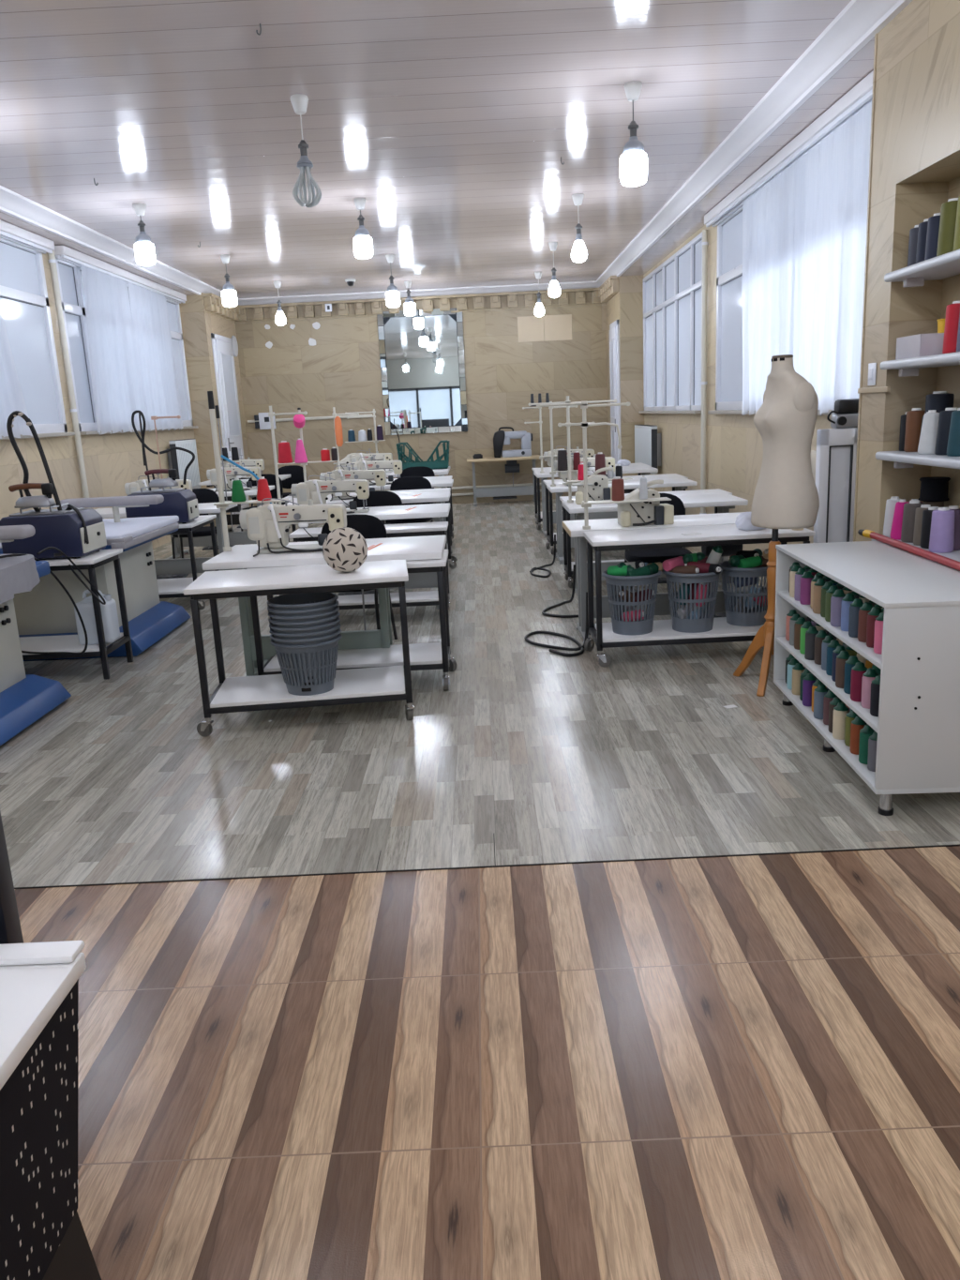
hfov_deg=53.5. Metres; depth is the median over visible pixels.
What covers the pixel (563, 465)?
thread cone
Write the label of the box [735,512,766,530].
folded cloth
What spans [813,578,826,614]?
thread cone
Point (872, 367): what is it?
light switch
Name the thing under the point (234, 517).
table
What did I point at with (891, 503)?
thread cone
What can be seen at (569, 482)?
tray
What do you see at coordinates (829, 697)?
thread cone
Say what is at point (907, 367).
wall shelf
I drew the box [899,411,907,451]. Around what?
thread cone
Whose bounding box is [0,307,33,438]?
curtain
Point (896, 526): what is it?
thread cone
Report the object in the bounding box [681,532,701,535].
paper slip
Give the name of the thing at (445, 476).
table
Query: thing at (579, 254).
pendant lamp
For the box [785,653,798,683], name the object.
thread cone
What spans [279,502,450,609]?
table
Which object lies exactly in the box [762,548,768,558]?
thread cone
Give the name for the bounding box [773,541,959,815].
shelving unit
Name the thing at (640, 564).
thread cone
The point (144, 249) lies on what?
pendant lamp
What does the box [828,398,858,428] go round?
projector
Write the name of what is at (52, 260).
pipe
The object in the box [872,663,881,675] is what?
thread cone
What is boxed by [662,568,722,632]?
laundry basket
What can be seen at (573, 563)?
shelf
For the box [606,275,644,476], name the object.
wall
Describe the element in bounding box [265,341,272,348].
paper scrap
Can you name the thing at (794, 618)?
thread cone
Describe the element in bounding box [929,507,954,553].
thread cone
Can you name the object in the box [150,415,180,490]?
stand
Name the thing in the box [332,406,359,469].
stand
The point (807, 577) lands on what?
thread cone
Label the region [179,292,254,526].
wall
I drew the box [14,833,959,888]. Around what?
trim
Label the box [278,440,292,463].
thread cone
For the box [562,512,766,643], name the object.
table
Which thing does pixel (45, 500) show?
iron
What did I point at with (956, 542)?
thread cone
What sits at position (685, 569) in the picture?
thread cone
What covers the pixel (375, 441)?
tray
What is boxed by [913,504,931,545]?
thread cone
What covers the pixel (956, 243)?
thread cone
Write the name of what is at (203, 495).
office chair
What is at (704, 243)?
pipe
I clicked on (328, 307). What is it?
wall socket
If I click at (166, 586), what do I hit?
shelf
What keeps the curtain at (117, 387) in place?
hanging from the window at (69, 275)
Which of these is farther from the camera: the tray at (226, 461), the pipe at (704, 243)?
the tray at (226, 461)
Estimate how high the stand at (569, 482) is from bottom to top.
0.840 m
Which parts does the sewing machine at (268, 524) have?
plate, motor, plate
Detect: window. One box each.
[0,219,67,434]
[54,245,193,431]
[643,231,702,410]
[704,70,873,410]
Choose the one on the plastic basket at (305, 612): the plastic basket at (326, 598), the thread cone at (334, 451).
the plastic basket at (326, 598)
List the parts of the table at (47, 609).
arm post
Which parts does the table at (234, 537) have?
leg, motor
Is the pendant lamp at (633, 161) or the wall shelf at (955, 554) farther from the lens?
the pendant lamp at (633, 161)
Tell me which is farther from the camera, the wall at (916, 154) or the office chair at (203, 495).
the office chair at (203, 495)
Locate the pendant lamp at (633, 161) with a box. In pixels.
[619,80,647,186]
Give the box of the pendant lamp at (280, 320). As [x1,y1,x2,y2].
[273,280,286,325]
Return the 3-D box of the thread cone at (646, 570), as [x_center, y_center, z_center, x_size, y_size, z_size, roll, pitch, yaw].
[0.936,-0.389,5.580,0.164,0.082,0.067,-8,14,-19]
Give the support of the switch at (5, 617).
attached to the table at (24, 699)
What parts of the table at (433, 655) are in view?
leg, shelf frame, frame, leg, leg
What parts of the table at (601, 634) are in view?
leg, leg, shelf frame, frame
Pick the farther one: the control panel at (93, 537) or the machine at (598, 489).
the machine at (598, 489)
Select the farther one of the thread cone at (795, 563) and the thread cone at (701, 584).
the thread cone at (701, 584)
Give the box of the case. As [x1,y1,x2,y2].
[472,453,482,458]
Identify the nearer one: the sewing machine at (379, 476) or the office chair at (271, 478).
the sewing machine at (379, 476)
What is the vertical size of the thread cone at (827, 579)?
0.150 m
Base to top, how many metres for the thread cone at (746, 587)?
0.078 m
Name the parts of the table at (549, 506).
leg, leg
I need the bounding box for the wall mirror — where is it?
[376,307,467,435]
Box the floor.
[0,498,959,1279]
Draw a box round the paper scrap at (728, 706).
[723,704,737,708]
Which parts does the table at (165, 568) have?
motor, pedal rod, leg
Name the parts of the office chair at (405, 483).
backrest, seat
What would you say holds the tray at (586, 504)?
on the stand at (584, 405)
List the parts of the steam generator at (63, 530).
control panel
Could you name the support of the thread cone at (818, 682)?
on the shelving unit at (917, 725)
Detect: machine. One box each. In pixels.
[124,473,192,495]
[206,461,261,492]
[220,454,264,480]
[239,494,346,557]
[290,472,369,513]
[319,463,386,500]
[332,452,357,469]
[346,450,392,472]
[346,454,402,485]
[493,426,532,457]
[543,445,594,470]
[554,451,615,486]
[572,466,613,504]
[616,479,674,527]
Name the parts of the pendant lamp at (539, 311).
bulb globe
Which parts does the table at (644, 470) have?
leg, leg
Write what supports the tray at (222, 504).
on the stand at (222, 504)
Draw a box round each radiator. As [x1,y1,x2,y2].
[166,438,200,488]
[634,424,662,490]
[813,427,858,542]
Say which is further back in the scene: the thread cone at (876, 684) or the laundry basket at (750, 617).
the laundry basket at (750, 617)
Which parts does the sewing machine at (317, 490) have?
plate, motor, plate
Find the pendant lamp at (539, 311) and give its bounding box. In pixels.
[534,271,544,316]
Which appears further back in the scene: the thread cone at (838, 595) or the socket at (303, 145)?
the socket at (303, 145)
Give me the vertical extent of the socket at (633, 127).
0.105 m
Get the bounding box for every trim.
[0,0,912,305]
[0,425,198,439]
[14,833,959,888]
[202,275,619,320]
[234,287,606,323]
[638,409,836,414]
[853,33,890,542]
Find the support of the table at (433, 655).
on the floor
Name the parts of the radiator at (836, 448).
pane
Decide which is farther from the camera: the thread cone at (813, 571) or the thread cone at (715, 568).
the thread cone at (715, 568)
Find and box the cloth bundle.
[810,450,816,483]
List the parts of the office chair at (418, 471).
backrest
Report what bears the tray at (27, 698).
on the table at (24, 699)
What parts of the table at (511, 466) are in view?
leg, motor, leg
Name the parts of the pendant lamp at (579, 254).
bulb globe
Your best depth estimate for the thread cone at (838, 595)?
3.89 m
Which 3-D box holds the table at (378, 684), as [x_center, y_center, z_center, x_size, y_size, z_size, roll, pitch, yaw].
[-0.899,0.028,4.901,1.096,0.749,0.550,-4,13,-5]
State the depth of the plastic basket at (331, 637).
4.68 m
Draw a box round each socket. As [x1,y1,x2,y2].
[137,220,145,231]
[224,273,229,281]
[298,139,308,155]
[324,303,331,311]
[357,214,364,225]
[389,275,394,283]
[551,267,557,275]
[574,223,582,233]
[628,120,638,136]
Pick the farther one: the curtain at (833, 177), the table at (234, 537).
the table at (234, 537)
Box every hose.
[6,410,87,557]
[131,409,195,490]
[220,454,271,503]
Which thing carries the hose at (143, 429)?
on the steam generator at (182, 503)
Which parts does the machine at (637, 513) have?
work plate, lever, motor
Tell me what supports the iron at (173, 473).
on the steam generator at (182, 503)
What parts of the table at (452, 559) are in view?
leg, leg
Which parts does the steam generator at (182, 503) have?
control panel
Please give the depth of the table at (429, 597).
7.08 m
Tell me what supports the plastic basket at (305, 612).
on the plastic basket at (289, 619)
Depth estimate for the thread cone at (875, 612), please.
3.54 m
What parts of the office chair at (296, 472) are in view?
seat, backrest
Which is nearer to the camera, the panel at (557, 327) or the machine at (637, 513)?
the machine at (637, 513)
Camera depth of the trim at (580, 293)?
15.37 m
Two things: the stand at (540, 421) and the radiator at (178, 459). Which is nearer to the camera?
the stand at (540, 421)
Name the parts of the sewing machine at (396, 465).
motor, plate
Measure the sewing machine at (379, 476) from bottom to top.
0.319 m
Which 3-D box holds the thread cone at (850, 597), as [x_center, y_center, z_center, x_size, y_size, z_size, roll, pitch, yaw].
[1.483,-0.113,3.822,0.062,0.150,0.061,-11,16,-30]
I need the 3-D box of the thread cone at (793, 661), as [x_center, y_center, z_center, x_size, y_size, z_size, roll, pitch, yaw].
[1.526,0.162,4.627,0.062,0.150,0.061,-4,14,-6]
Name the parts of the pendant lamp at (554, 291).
bulb globe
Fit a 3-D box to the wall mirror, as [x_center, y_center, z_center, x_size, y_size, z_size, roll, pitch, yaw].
[-0.938,-4.408,15.678,1.380,1.960,0.042,-3,13,0]
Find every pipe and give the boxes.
[47,250,90,508]
[264,482,542,504]
[699,229,708,513]
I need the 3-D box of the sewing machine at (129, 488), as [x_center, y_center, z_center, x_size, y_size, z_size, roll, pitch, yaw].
[-3.039,-1.398,8.942,0.608,0.319,0.312,-3,13,-1]
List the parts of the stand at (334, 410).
guide arm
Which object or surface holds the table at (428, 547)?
on the floor
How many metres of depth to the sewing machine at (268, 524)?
5.43 m
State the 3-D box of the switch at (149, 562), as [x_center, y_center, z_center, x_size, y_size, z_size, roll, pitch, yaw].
[-2.516,-0.617,7.239,0.014,0.098,0.078,-3,13,0]
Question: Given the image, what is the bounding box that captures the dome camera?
[345,278,355,286]
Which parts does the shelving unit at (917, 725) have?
leg, panel, leg, leg, panel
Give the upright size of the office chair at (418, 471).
0.872 m
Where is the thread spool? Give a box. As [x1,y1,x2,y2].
[918,476,950,507]
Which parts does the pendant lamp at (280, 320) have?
bulb globe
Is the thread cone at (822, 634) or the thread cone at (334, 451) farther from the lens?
the thread cone at (334, 451)
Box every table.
[0,494,190,661]
[0,524,71,746]
[19,548,133,679]
[94,502,237,579]
[156,514,219,609]
[165,485,274,558]
[183,558,414,737]
[198,474,290,530]
[202,535,446,676]
[246,549,456,690]
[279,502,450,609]
[281,487,457,569]
[284,491,451,542]
[288,521,451,617]
[346,466,451,521]
[369,479,453,542]
[371,475,454,542]
[466,454,540,506]
[531,462,651,529]
[533,466,658,536]
[542,473,688,555]
[546,477,697,564]
[559,488,732,587]
[561,493,748,596]
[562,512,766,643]
[583,524,815,667]
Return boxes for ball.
[322,527,367,572]
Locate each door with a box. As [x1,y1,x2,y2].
[210,332,249,513]
[609,319,621,476]
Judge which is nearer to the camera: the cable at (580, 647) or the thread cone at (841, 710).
the thread cone at (841, 710)
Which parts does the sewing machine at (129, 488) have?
plate, motor, plate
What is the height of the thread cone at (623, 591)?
0.111 m
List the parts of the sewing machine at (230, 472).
plate, motor, plate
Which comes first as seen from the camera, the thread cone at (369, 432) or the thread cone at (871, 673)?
the thread cone at (871, 673)
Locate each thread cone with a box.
[221,446,228,461]
[231,446,239,460]
[231,478,246,502]
[256,476,271,500]
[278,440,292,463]
[294,438,307,463]
[320,448,330,461]
[331,447,337,460]
[347,429,355,441]
[358,429,367,441]
[367,428,372,440]
[376,424,383,440]
[557,448,568,470]
[573,451,580,469]
[577,462,584,480]
[595,451,605,475]
[607,465,614,478]
[607,564,634,576]
[611,476,624,500]
[616,464,622,478]
[617,561,635,569]
[618,588,632,602]
[623,609,644,621]
[625,565,652,576]
[626,586,640,609]
[634,560,645,568]
[634,588,655,602]
[639,475,647,499]
[642,562,659,574]
[647,561,663,571]
[662,555,684,571]
[672,565,699,573]
[677,583,690,605]
[677,602,700,618]
[682,553,698,563]
[684,561,710,573]
[687,583,698,603]
[688,604,705,618]
[693,582,707,606]
[696,552,705,560]
[697,557,707,562]
[706,545,722,563]
[708,563,722,574]
[727,583,752,593]
[728,555,744,566]
[734,576,760,587]
[734,591,748,612]
[736,550,759,557]
[737,555,762,568]
[745,584,760,608]
[753,548,762,556]
[753,595,767,606]
[755,556,768,567]
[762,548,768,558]
[785,609,797,640]
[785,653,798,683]
[786,658,799,689]
[788,561,801,592]
[789,564,800,597]
[789,613,800,646]
[791,662,805,694]
[794,567,806,601]
[794,617,806,649]
[799,571,814,604]
[799,620,813,654]
[799,668,812,700]
[802,673,816,706]
[804,626,818,660]
[808,568,818,576]
[810,574,823,608]
[812,678,827,711]
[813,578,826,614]
[813,683,828,719]
[814,630,828,664]
[815,623,824,631]
[820,581,833,617]
[821,634,834,670]
[823,575,831,582]
[823,690,837,725]
[825,585,838,621]
[826,639,841,676]
[828,696,843,733]
[830,588,845,626]
[831,645,846,681]
[832,702,849,739]
[835,650,851,688]
[836,583,845,588]
[841,592,856,631]
[842,587,853,594]
[843,655,860,693]
[844,709,858,746]
[845,646,857,656]
[848,598,863,637]
[849,715,867,754]
[850,662,867,701]
[851,590,860,598]
[857,652,866,665]
[858,595,869,602]
[858,602,873,642]
[858,723,875,764]
[861,667,879,708]
[865,659,873,668]
[866,606,882,647]
[867,731,877,771]
[870,675,880,716]
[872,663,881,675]
[873,612,884,654]
[883,496,902,536]
[890,499,907,540]
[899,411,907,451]
[901,499,925,542]
[904,407,925,451]
[907,225,918,266]
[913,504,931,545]
[916,218,928,263]
[918,409,939,454]
[920,506,938,548]
[924,212,940,260]
[924,391,954,413]
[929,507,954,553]
[934,407,957,455]
[936,197,958,255]
[942,301,959,353]
[947,407,959,456]
[948,505,959,550]
[953,195,959,250]
[956,313,959,352]
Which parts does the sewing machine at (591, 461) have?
motor, plate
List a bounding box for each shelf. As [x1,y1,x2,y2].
[19,632,123,655]
[156,577,193,594]
[210,665,405,707]
[263,642,442,672]
[336,590,438,605]
[571,559,624,571]
[594,617,763,642]
[776,636,878,732]
[777,590,881,669]
[872,534,959,561]
[875,450,959,468]
[879,351,959,376]
[884,248,959,287]
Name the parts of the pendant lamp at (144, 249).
bulb globe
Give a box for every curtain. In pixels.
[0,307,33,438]
[80,264,148,435]
[127,282,183,431]
[741,160,797,415]
[789,102,872,415]
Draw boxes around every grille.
[169,438,192,479]
[636,424,657,468]
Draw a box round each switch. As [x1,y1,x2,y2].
[0,605,11,625]
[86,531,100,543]
[146,552,152,565]
[867,362,876,385]
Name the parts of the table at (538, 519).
leg, leg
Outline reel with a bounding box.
[293,414,305,428]
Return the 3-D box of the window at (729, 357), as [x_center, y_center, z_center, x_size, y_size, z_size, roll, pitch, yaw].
[2.425,-2.831,7.611,0.191,1.930,4.700,-3,13,0]
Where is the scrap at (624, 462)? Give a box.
[617,459,631,466]
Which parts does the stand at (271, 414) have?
guide arm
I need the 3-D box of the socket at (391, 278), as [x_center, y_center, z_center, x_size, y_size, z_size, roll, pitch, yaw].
[-1.103,-4.491,11.876,0.068,0.105,0.068,4,15,26]
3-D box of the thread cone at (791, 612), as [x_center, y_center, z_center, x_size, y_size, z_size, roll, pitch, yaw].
[1.530,-0.074,4.659,0.062,0.150,0.061,-9,15,-26]
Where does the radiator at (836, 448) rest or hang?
on the floor
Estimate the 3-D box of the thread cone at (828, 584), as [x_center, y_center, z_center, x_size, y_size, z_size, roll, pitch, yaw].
[1.493,-0.175,4.078,0.061,0.150,0.062,2,14,20]
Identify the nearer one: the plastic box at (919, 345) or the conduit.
the plastic box at (919, 345)
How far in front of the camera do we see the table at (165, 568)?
9.09 m
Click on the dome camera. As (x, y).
(350, 281)
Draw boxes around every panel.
[0,811,23,944]
[517,314,572,342]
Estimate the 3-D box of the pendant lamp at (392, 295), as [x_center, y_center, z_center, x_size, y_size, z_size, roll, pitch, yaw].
[-1.102,-4.479,11.879,0.174,0.620,0.174,4,15,26]
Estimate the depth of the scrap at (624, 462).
12.11 m
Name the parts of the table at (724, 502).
leg, leg, leg, leg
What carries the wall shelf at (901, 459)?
attached to the wall at (916, 154)
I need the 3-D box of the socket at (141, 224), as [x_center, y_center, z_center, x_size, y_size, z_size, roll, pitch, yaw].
[-3.041,-3.715,8.557,0.068,0.105,0.068,-12,16,-35]
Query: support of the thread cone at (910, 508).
on the wall shelf at (955, 554)
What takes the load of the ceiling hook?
attached to the ceiling
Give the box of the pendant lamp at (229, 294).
[220,254,237,306]
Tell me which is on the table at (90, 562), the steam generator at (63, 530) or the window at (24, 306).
the steam generator at (63, 530)
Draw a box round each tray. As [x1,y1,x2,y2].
[0,674,71,746]
[18,601,190,661]
[213,497,288,508]
[220,459,251,463]
[277,460,336,465]
[345,439,385,442]
[539,454,573,458]
[549,469,578,474]
[565,477,632,484]
[581,496,671,507]
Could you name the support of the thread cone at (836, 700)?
on the shelving unit at (917, 725)
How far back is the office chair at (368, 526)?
6.39 m
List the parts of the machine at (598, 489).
work plate, lever, motor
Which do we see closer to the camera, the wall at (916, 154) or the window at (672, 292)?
the wall at (916, 154)
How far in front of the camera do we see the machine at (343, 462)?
12.73 m
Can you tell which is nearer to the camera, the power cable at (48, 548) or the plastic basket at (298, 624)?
the plastic basket at (298, 624)
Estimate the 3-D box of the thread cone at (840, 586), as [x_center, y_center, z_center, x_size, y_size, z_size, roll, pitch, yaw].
[1.572,-0.189,4.119,0.062,0.150,0.061,-8,14,-20]
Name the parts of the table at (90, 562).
shelf frame, frame, leg, leg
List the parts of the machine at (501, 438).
carry handle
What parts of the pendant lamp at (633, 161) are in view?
bulb globe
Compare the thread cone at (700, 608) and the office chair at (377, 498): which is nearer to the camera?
the thread cone at (700, 608)
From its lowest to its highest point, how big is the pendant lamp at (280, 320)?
0.601 m
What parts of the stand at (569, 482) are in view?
guide arm, guide arm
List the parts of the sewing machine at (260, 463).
plate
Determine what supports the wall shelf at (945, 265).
attached to the wall at (916, 154)
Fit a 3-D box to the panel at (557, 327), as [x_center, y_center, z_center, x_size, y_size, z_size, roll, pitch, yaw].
[1.061,-5.091,15.544,0.890,0.400,0.006,-3,13,0]
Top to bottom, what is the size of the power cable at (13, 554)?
0.678 m
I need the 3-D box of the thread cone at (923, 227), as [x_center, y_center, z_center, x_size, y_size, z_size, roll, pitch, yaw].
[2.226,-1.976,4.740,0.092,0.222,0.091,2,14,20]
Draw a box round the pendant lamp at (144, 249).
[133,203,155,265]
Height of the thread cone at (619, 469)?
0.112 m
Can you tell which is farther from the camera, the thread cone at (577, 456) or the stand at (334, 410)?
the stand at (334, 410)
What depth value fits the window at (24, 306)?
9.10 m
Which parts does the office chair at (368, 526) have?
seat, backrest, leg, leg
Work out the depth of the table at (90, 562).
5.90 m
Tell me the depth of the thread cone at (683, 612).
5.62 m
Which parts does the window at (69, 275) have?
pane, curtain rail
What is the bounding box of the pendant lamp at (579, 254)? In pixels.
[571,193,587,262]
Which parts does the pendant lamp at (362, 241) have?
bulb globe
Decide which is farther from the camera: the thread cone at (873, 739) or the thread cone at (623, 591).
the thread cone at (623, 591)
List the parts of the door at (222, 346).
panel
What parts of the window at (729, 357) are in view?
curtain rail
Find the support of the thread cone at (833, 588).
on the shelving unit at (917, 725)
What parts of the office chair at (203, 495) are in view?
leg, leg, seat, backrest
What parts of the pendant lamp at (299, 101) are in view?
cord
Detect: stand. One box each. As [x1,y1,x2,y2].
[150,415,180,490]
[207,391,288,551]
[214,405,228,501]
[220,445,251,466]
[268,406,307,504]
[277,407,336,481]
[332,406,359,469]
[345,408,385,451]
[522,392,573,473]
[528,395,632,502]
[536,401,671,529]
[548,401,578,486]
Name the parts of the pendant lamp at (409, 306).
bulb globe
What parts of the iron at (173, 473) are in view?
handle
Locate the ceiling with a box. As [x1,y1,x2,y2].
[0,0,851,298]
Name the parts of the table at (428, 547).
leg, leg, pedal rod, leg, leg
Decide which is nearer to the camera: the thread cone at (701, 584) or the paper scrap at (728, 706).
the paper scrap at (728, 706)
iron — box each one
[8,482,56,508]
[144,468,178,487]
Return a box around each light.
[298,522,308,527]
[334,492,342,496]
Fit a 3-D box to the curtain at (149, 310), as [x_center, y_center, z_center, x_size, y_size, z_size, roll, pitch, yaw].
[-4.181,-3.611,12.330,0.058,1.762,1.540,-3,13,0]
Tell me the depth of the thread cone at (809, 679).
4.34 m
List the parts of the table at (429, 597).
frame, shelf frame, leg, leg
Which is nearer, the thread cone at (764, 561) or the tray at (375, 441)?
the thread cone at (764, 561)
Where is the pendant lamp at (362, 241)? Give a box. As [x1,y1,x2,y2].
[353,197,373,258]
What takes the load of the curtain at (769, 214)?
hanging from the window at (729, 357)
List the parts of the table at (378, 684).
leg, leg, frame, shelf frame, leg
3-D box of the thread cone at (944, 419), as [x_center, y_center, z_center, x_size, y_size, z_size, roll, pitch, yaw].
[2.276,-1.011,4.611,0.120,0.222,0.118,-4,13,-4]
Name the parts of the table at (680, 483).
leg, leg, motor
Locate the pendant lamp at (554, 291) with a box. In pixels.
[548,241,560,297]
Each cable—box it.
[0,553,88,654]
[36,546,105,604]
[524,591,588,656]
[529,534,556,577]
[542,564,578,617]
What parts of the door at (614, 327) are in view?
panel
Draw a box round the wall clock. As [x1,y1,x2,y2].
[231,335,238,357]
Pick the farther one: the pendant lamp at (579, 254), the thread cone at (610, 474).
the pendant lamp at (579, 254)
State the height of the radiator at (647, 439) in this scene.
1.184 m
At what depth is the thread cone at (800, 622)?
4.47 m
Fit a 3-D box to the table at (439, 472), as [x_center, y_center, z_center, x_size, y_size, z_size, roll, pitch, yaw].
[-1.179,-1.938,13.129,1.550,0.770,1.350,-3,13,0]
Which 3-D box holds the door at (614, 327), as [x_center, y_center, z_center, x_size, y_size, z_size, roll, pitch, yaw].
[2.082,-3.530,14.876,0.109,2.740,0.840,-3,13,0]
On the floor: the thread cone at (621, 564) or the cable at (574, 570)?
the cable at (574, 570)
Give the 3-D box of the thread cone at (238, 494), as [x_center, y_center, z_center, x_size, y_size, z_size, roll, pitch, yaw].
[-1.420,-0.881,5.582,0.083,0.137,0.084,3,15,24]
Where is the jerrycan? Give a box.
[74,589,120,645]
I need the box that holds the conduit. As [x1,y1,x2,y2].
[247,414,372,422]
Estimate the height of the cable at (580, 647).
0.355 m
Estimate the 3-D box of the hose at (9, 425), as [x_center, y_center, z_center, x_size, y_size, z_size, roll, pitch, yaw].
[-2.605,-0.954,5.780,0.428,0.866,0.223,7,16,35]
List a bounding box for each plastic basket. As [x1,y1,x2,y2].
[266,591,338,610]
[267,600,338,616]
[268,605,339,660]
[268,611,339,666]
[269,617,340,674]
[269,622,340,679]
[270,628,341,685]
[271,633,341,695]
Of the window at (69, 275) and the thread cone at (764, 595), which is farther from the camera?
the window at (69, 275)
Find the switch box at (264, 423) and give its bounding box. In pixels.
[254,412,276,429]
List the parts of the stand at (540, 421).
guide arm, guide arm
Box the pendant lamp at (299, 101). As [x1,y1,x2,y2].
[290,93,321,208]
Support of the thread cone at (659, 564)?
on the thread cone
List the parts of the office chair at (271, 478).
seat, backrest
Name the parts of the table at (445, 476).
leg, leg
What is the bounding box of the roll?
[858,528,959,571]
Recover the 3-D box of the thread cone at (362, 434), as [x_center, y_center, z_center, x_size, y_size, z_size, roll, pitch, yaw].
[-1.606,-2.795,13.000,0.118,0.152,0.120,-3,13,-2]
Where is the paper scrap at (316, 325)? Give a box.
[312,321,320,329]
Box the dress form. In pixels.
[733,354,819,696]
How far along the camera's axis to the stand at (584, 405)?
5.88 m
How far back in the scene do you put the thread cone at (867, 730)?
3.63 m
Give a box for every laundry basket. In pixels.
[602,570,662,635]
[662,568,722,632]
[718,560,767,626]
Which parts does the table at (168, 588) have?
shelf frame, leg, frame, leg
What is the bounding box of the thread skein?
[334,416,343,446]
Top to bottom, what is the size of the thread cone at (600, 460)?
0.212 m
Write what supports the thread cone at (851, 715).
on the shelving unit at (917, 725)
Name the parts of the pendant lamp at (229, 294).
bulb globe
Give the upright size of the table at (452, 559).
0.764 m
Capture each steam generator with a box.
[0,502,106,558]
[125,486,199,523]
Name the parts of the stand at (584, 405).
guide arm, guide arm, guide arm, guide arm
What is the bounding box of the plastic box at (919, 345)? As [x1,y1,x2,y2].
[895,332,944,360]
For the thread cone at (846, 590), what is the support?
on the shelving unit at (917, 725)
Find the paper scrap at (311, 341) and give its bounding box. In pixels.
[308,337,316,346]
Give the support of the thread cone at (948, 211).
on the wall shelf at (945, 265)
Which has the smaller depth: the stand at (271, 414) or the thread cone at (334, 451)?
the stand at (271, 414)
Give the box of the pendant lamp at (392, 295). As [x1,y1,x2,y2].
[385,254,400,307]
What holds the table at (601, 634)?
on the floor
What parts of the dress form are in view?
leg, leg, metal post, arm plate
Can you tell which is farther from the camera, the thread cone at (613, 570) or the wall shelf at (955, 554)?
the thread cone at (613, 570)
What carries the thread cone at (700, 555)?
in the laundry basket at (704, 623)
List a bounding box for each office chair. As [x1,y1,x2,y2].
[171,488,219,558]
[240,473,289,544]
[273,465,312,524]
[321,514,397,639]
[353,490,403,537]
[390,476,433,523]
[400,466,436,503]
[623,493,692,588]
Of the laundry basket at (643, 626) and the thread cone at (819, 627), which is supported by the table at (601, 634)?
the laundry basket at (643, 626)
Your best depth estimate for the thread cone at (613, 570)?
5.59 m
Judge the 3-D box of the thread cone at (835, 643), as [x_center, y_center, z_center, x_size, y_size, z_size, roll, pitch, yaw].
[1.506,0.074,4.047,0.061,0.150,0.062,1,14,17]
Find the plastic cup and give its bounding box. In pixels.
[936,318,945,332]
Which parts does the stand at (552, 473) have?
guide arm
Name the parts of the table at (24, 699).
arm post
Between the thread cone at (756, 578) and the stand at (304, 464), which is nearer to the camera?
the thread cone at (756, 578)
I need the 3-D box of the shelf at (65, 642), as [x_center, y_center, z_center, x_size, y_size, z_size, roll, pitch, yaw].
[-2.800,0.032,6.072,0.914,0.020,0.442,-3,13,0]
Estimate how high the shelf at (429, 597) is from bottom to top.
0.020 m
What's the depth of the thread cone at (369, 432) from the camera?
12.97 m
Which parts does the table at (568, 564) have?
leg, shelf frame, leg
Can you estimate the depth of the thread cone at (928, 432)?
4.71 m
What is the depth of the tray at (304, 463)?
9.39 m
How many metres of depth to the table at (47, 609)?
6.65 m
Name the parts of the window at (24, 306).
curtain rail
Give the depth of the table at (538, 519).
12.16 m
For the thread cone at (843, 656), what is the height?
0.150 m
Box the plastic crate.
[396,439,450,470]
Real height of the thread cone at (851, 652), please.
0.150 m
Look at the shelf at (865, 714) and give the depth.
3.95 m
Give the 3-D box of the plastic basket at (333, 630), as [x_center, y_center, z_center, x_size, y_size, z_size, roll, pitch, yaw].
[-0.870,0.063,4.803,0.352,0.270,0.348,-5,14,-9]
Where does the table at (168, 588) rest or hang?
on the floor
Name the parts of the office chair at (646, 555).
seat, backrest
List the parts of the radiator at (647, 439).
panel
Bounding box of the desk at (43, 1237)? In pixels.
[0,940,101,1279]
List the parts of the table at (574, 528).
leg, leg, motor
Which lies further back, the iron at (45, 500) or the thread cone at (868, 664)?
the iron at (45, 500)
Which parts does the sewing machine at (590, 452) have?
motor, plate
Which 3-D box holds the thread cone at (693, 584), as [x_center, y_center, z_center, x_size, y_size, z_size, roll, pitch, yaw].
[1.271,-0.292,5.719,0.067,0.153,0.099,-14,17,-39]
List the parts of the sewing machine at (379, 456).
motor, plate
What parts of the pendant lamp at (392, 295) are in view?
bulb globe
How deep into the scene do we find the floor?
2.66 m
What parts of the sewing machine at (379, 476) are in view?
motor, plate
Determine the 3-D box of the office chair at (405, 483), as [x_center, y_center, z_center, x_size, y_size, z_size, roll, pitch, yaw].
[-0.745,-1.264,10.017,0.494,0.872,0.488,-1,14,7]
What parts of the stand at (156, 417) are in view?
guide arm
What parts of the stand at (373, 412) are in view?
guide arm, guide arm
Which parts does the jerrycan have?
handle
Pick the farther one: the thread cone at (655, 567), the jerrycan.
the jerrycan
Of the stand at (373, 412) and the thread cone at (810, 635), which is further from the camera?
the stand at (373, 412)
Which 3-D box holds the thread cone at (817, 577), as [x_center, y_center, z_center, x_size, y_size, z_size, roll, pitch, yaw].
[1.509,-0.216,4.248,0.061,0.150,0.062,-3,13,-2]
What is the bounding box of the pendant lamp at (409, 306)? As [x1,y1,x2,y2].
[404,281,415,316]
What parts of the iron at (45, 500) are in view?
handle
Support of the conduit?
attached to the wall at (341, 371)
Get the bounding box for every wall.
[0,252,195,548]
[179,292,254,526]
[234,291,608,508]
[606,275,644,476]
[643,224,832,556]
[855,0,959,541]

